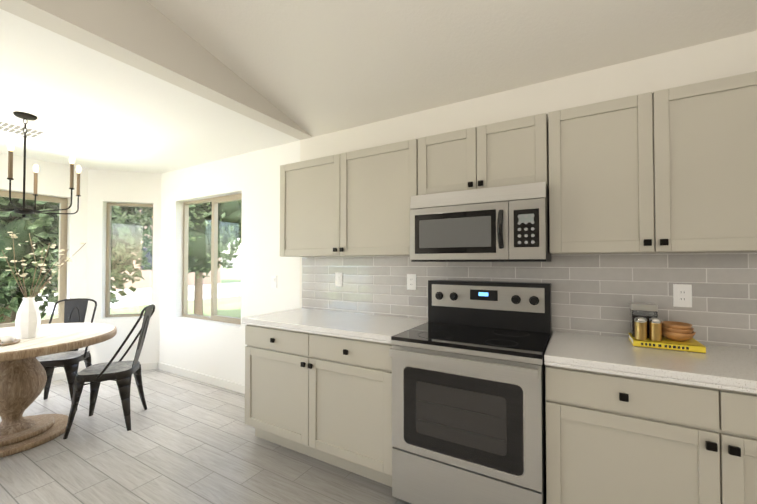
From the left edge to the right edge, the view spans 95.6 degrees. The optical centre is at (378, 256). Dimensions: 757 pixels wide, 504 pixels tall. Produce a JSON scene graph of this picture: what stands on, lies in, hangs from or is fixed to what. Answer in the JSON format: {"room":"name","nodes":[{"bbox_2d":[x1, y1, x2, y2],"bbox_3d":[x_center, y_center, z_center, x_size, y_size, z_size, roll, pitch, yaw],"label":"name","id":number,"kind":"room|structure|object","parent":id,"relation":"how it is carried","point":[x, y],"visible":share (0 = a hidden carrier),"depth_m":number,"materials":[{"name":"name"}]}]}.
{"room":"kitchen","nodes":[
{"label":"kitchen","id":0,"kind":"room"},
{"bbox_2d":[0,153,87,372],"bbox_3d":[-4.005,0.102,3.357,0.160,2.560,1.800,-1,-1,30],"label":"wall","id":1,"kind":"structure","parent":0,"point":[53,179],"depth_m":3.97,"materials":[{"name":"paint"}]},
{"bbox_2d":[0,190,67,327],"bbox_3d":[-4.026,0.035,3.385,0.058,1.451,1.461,-1,-1,30],"label":"nook window","id":2,"kind":"structure","parent":1,"relation":"in","point":[62,270],"depth_m":3.92,"materials":[{"name":"beige wood"}]},
{"bbox_2d":[85,169,160,366],"bbox_3d":[-3.126,0.118,4.270,0.778,2.560,0.160,0,-1,-15],"label":"wall","id":3,"kind":"structure","parent":0,"point":[105,187],"depth_m":4.18,"materials":[{"name":"paint"}]},
{"bbox_2d":[105,203,152,316],"bbox_3d":[-3.102,0.043,4.314,0.536,1.416,0.050,0,-1,-15],"label":"bay window","id":4,"kind":"structure","parent":3,"relation":"in","point":[108,260],"depth_m":4.27,"materials":[{"name":"beige wood"}]},
{"bbox_2d":[0,9,298,172],"bbox_3d":[-2.760,-1.130,2.650,3.045,0.120,3.220,-1,-1,30],"label":"ceiling","id":5,"kind":"structure","parent":0,"point":[90,108],"depth_m":2.59,"materials":[{"name":"white paint"}]},
{"bbox_2d":[0,120,49,138],"bbox_3d":[-3.033,-1.060,2.821,0.280,0.013,0.420,-1,-1,30],"label":"ceiling vent","id":6,"kind":"object","parent":5,"relation":"in","point":[10,127],"visible":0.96,"depth_m":2.87,"materials":[{"name":"white metal"}]},
{"bbox_2d":[0,111,80,216],"bbox_3d":[-2.676,-0.683,2.593,0.641,0.776,0.701,-1,-1,30],"label":"chandelier","id":7,"kind":"object","parent":5,"relation":"hanging from","point":[10,144],"visible":1,"depth_m":2.59,"materials":[{"name":"grey metal"}]},
{"bbox_2d":[0,0,311,139],"bbox_3d":[-2.062,-0.542,0.668,0.150,3.756,5.600,-1,-1,30],"label":"wall","id":8,"kind":"structure","parent":0,"point":[145,36],"depth_m":1.92,"materials":[{"name":"paint"}]},
{"bbox_2d":[0,369,410,503],"bbox_3d":[-0.656,1.380,-0.268,9.580,0.120,6.060,-1,-1,30],"label":"floor","id":9,"kind":"structure","parent":0,"point":[184,440],"depth_m":2.29,"materials":[{"name":"grey wood"}]},
{"bbox_2d":[0,323,116,457],"bbox_3d":[-2.764,0.989,2.593,1.244,0.760,1.244,0,-1,-5],"label":"dining table","id":10,"kind":"object","parent":9,"relation":"on","point":[23,377],"visible":0.9,"depth_m":2.53,"materials":[{"name":"brown wood"}]},
{"bbox_2d":[0,335,20,345],"bbox_3d":[-2.614,0.579,2.361,0.210,0.050,0.210,-1,-1,30],"label":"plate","id":11,"kind":"object","parent":10,"relation":"on","point":[7,340],"visible":1,"depth_m":2.37,"materials":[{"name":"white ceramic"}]},
{"bbox_2d":[0,232,85,338],"bbox_3d":[-2.598,0.206,2.670,0.635,0.806,0.555,-1,-1,30],"label":"vase","id":12,"kind":"object","parent":10,"relation":"on","point":[28,321],"visible":1,"depth_m":2.55,"materials":[{"name":"white ceramic"}]},
{"bbox_2d":[35,298,96,410],"bbox_3d":[-2.977,0.901,3.233,0.436,0.959,0.506,0,-1,-18],"label":"chair","id":13,"kind":"object","parent":9,"relation":"on","point":[75,309],"visible":0.69,"depth_m":3.30,"materials":[{"name":"metal"}]},
{"bbox_2d":[63,304,154,439],"bbox_3d":[-2.192,0.894,2.853,0.506,0.959,0.436,0,-1,-19],"label":"chair","id":14,"kind":"object","parent":9,"relation":"on","point":[120,372],"visible":1,"depth_m":2.76,"materials":[{"name":"metal"}]},
{"bbox_2d":[245,324,392,486],"bbox_3d":[-0.312,0.933,2.478,1.242,0.868,0.632,-1,-1,30],"label":"base cabinet","id":15,"kind":"object","parent":9,"relation":"on","point":[326,398],"visible":0.81,"depth_m":2.18,"materials":[{"name":"paint"}]},
{"bbox_2d":[242,308,427,343],"bbox_3d":[-0.315,0.476,2.495,1.259,0.045,0.624,-1,-1,30],"label":"countertop","id":16,"kind":"structure","parent":15,"relation":"on","point":[374,328],"depth_m":2.34,"materials":[{"name":"stone"}]},
{"bbox_2d":[389,280,551,503],"bbox_3d":[0.541,0.758,1.947,0.756,1.200,0.666,-1,-1,30],"label":"range","id":17,"kind":"object","parent":9,"relation":"on","point":[468,401],"visible":1,"depth_m":1.73,"materials":[{"name":"silver metal"}]},
{"bbox_2d":[545,365,756,503],"bbox_3d":[1.416,0.916,1.485,1.204,0.868,0.604,-1,-1,30],"label":"base cabinet","id":18,"kind":"object","parent":9,"relation":"on","point":[614,439],"visible":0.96,"depth_m":1.34,"materials":[{"name":"paint"}]},
{"bbox_2d":[544,331,756,393],"bbox_3d":[1.718,0.455,1.307,1.915,0.045,0.624,-1,-1,30],"label":"countertop","id":19,"kind":"structure","parent":18,"relation":"on","point":[726,368],"depth_m":1.45,"materials":[{"name":"stone"}]},
{"bbox_2d":[628,333,705,352],"bbox_3d":[1.409,0.424,1.696,0.264,0.030,0.203,-1,-1,30],"label":"tray","id":20,"kind":"object","parent":19,"relation":"on","point":[692,345],"visible":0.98,"depth_m":1.62,"materials":[{"name":"yellow metal"}]},
{"bbox_2d":[634,316,646,339],"bbox_3d":[1.290,0.352,1.687,0.051,0.111,0.051,-1,-1,30],"label":"shaker","id":21,"kind":"object","parent":20,"relation":"on","point":[640,328],"visible":0.98,"depth_m":1.67,"materials":[{"name":"gold metal"}]},
{"bbox_2d":[629,302,657,337],"bbox_3d":[1.360,0.326,1.762,0.104,0.165,0.104,-1,-1,30],"label":"jar","id":22,"kind":"object","parent":20,"relation":"on","point":[647,311],"visible":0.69,"depth_m":1.73,"materials":[{"name":"clear glass"}]},
{"bbox_2d":[649,317,661,340],"bbox_3d":[1.345,0.352,1.667,0.051,0.111,0.051,-1,-1,30],"label":"shaker","id":23,"kind":"object","parent":20,"relation":"on","point":[655,328],"visible":0.98,"depth_m":1.65,"materials":[{"name":"gold metal"}]},
{"bbox_2d":[662,321,695,341],"bbox_3d":[1.456,0.367,1.677,0.140,0.080,0.170,-1,-1,30],"label":"bowls","id":24,"kind":"object","parent":20,"relation":"on","point":[677,331],"visible":0.94,"depth_m":1.63,"materials":[{"name":"brown wood"}]},
{"bbox_2d":[146,0,756,136],"bbox_3d":[0.629,-1.849,-0.883,6.085,1.436,5.600,-1,-1,30],"label":"ceiling","id":25,"kind":"structure","parent":0,"point":[313,68],"depth_m":1.94,"materials":[{"name":"white paint"}]},
{"bbox_2d":[159,31,756,384],"bbox_3d":[1.010,0.082,2.197,8.570,2.560,0.160,-1,-1,30],"label":"wall","id":26,"kind":"structure","parent":0,"point":[216,349],"depth_m":3.26,"materials":[{"name":"paint"}]},
{"bbox_2d":[51,362,244,393],"bbox_3d":[0.139,1.303,1.232,9.120,0.085,2.350,-1,-1,30],"label":"baseboard","id":27,"kind":"structure","parent":26,"relation":"attached to","point":[226,384],"depth_m":3.86,"materials":[{"name":"white"}]},
{"bbox_2d":[182,193,241,324],"bbox_3d":[-1.871,0.029,3.919,1.196,1.401,0.058,-1,-1,30],"label":"nook window","id":28,"kind":"structure","parent":26,"relation":"in","point":[215,201],"depth_m":3.91,"materials":[{"name":"beige wood"}]},
{"bbox_2d":[271,276,276,287],"bbox_3d":[-0.997,0.241,3.269,0.072,0.116,0.010,-1,-1,30],"label":"light switch","id":29,"kind":"object","parent":26,"relation":"attached to","point":[273,281],"visible":1,"depth_m":3.27,"materials":[{"name":"white plastic"}]},
{"bbox_2d":[280,139,417,256],"bbox_3d":[-0.226,-0.383,2.647,1.243,0.762,0.300,-1,-1,30],"label":"upper cabinet","id":30,"kind":"object","parent":26,"relation":"attached to","point":[353,203],"visible":0.96,"depth_m":2.50,"materials":[{"name":"paint"}]},
{"bbox_2d":[418,113,548,194],"bbox_3d":[0.642,-0.576,2.142,0.756,0.393,0.300,-1,-1,30],"label":"upper cabinet","id":31,"kind":"object","parent":26,"relation":"attached to","point":[509,152],"visible":0.92,"depth_m":2.01,"materials":[{"name":"paint"}]},
{"bbox_2d":[410,182,550,261],"bbox_3d":[0.606,-0.172,2.074,0.756,0.409,0.443,-1,-1,30],"label":"microwave","id":32,"kind":"object","parent":31,"relation":"attached to","point":[509,223],"visible":1,"depth_m":1.89,"materials":[{"name":"silver metal"}]},
{"bbox_2d":[302,252,756,348],"bbox_3d":[1.005,0.228,2.098,3.920,0.498,0.010,-1,-1,30],"label":"tile backsplash","id":33,"kind":"structure","parent":26,"relation":"attached to","point":[595,294],"depth_m":1.97,"materials":[{"name":"grey tile"}]},
{"bbox_2d":[335,273,341,286],"bbox_3d":[-0.334,0.194,2.869,0.072,0.116,0.010,-1,-1,30],"label":"light switch","id":34,"kind":"object","parent":33,"relation":"attached to","point":[338,279],"visible":1,"depth_m":2.87,"materials":[{"name":"white plastic"}]},
{"bbox_2d":[407,274,415,289],"bbox_3d":[0.243,0.188,2.533,0.072,0.116,0.008,-1,-1,30],"label":"electrical outlet","id":35,"kind":"object","parent":33,"relation":"attached to","point":[411,281],"visible":1,"depth_m":2.53,"materials":[{"name":"white plastic"}]},
{"bbox_2d":[673,284,691,306],"bbox_3d":[1.562,0.202,1.762,0.072,0.116,0.008,-1,-1,30],"label":"electrical outlet","id":36,"kind":"object","parent":33,"relation":"attached to","point":[682,295],"visible":1,"depth_m":1.76,"materials":[{"name":"white plastic"}]},
{"bbox_2d":[548,71,756,253],"bbox_3d":[1.392,-0.399,1.717,0.954,0.762,0.272,-1,-1,30],"label":"upper cabinet","id":37,"kind":"object","parent":26,"relation":"attached to","point":[672,170],"visible":1,"depth_m":1.59,"materials":[{"name":"paint"}]},
{"label":"outside","id":38,"kind":"structure","parent":0,"visible":0},
{"bbox_2d":[36,268,240,318],"bbox_3d":[-30.034,1.864,20.229,92.000,0.215,120.000,-1,-1,30],"label":"ground","id":39,"kind":"structure","parent":38,"point":[141,297],"depth_m":13.14,"materials":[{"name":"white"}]},
{"bbox_2d":[0,197,241,323],"bbox_3d":[-9.381,-1.265,10.650,19.868,5.787,17.486,-1,-1,30],"label":"trees","id":40,"kind":"object","parent":39,"relation":"on","point":[137,225],"depth_m":6.03,"materials":[{"name":"green plant"}]},
{"bbox_2d":[40,209,220,288],"bbox_3d":[-16.248,-1.587,22.074,8.900,6.820,8.900,-1,-1,30],"label":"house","id":41,"kind":"structure","parent":39,"relation":"on","point":[148,282],"depth_m":19.45,"materials":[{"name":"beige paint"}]}
]}

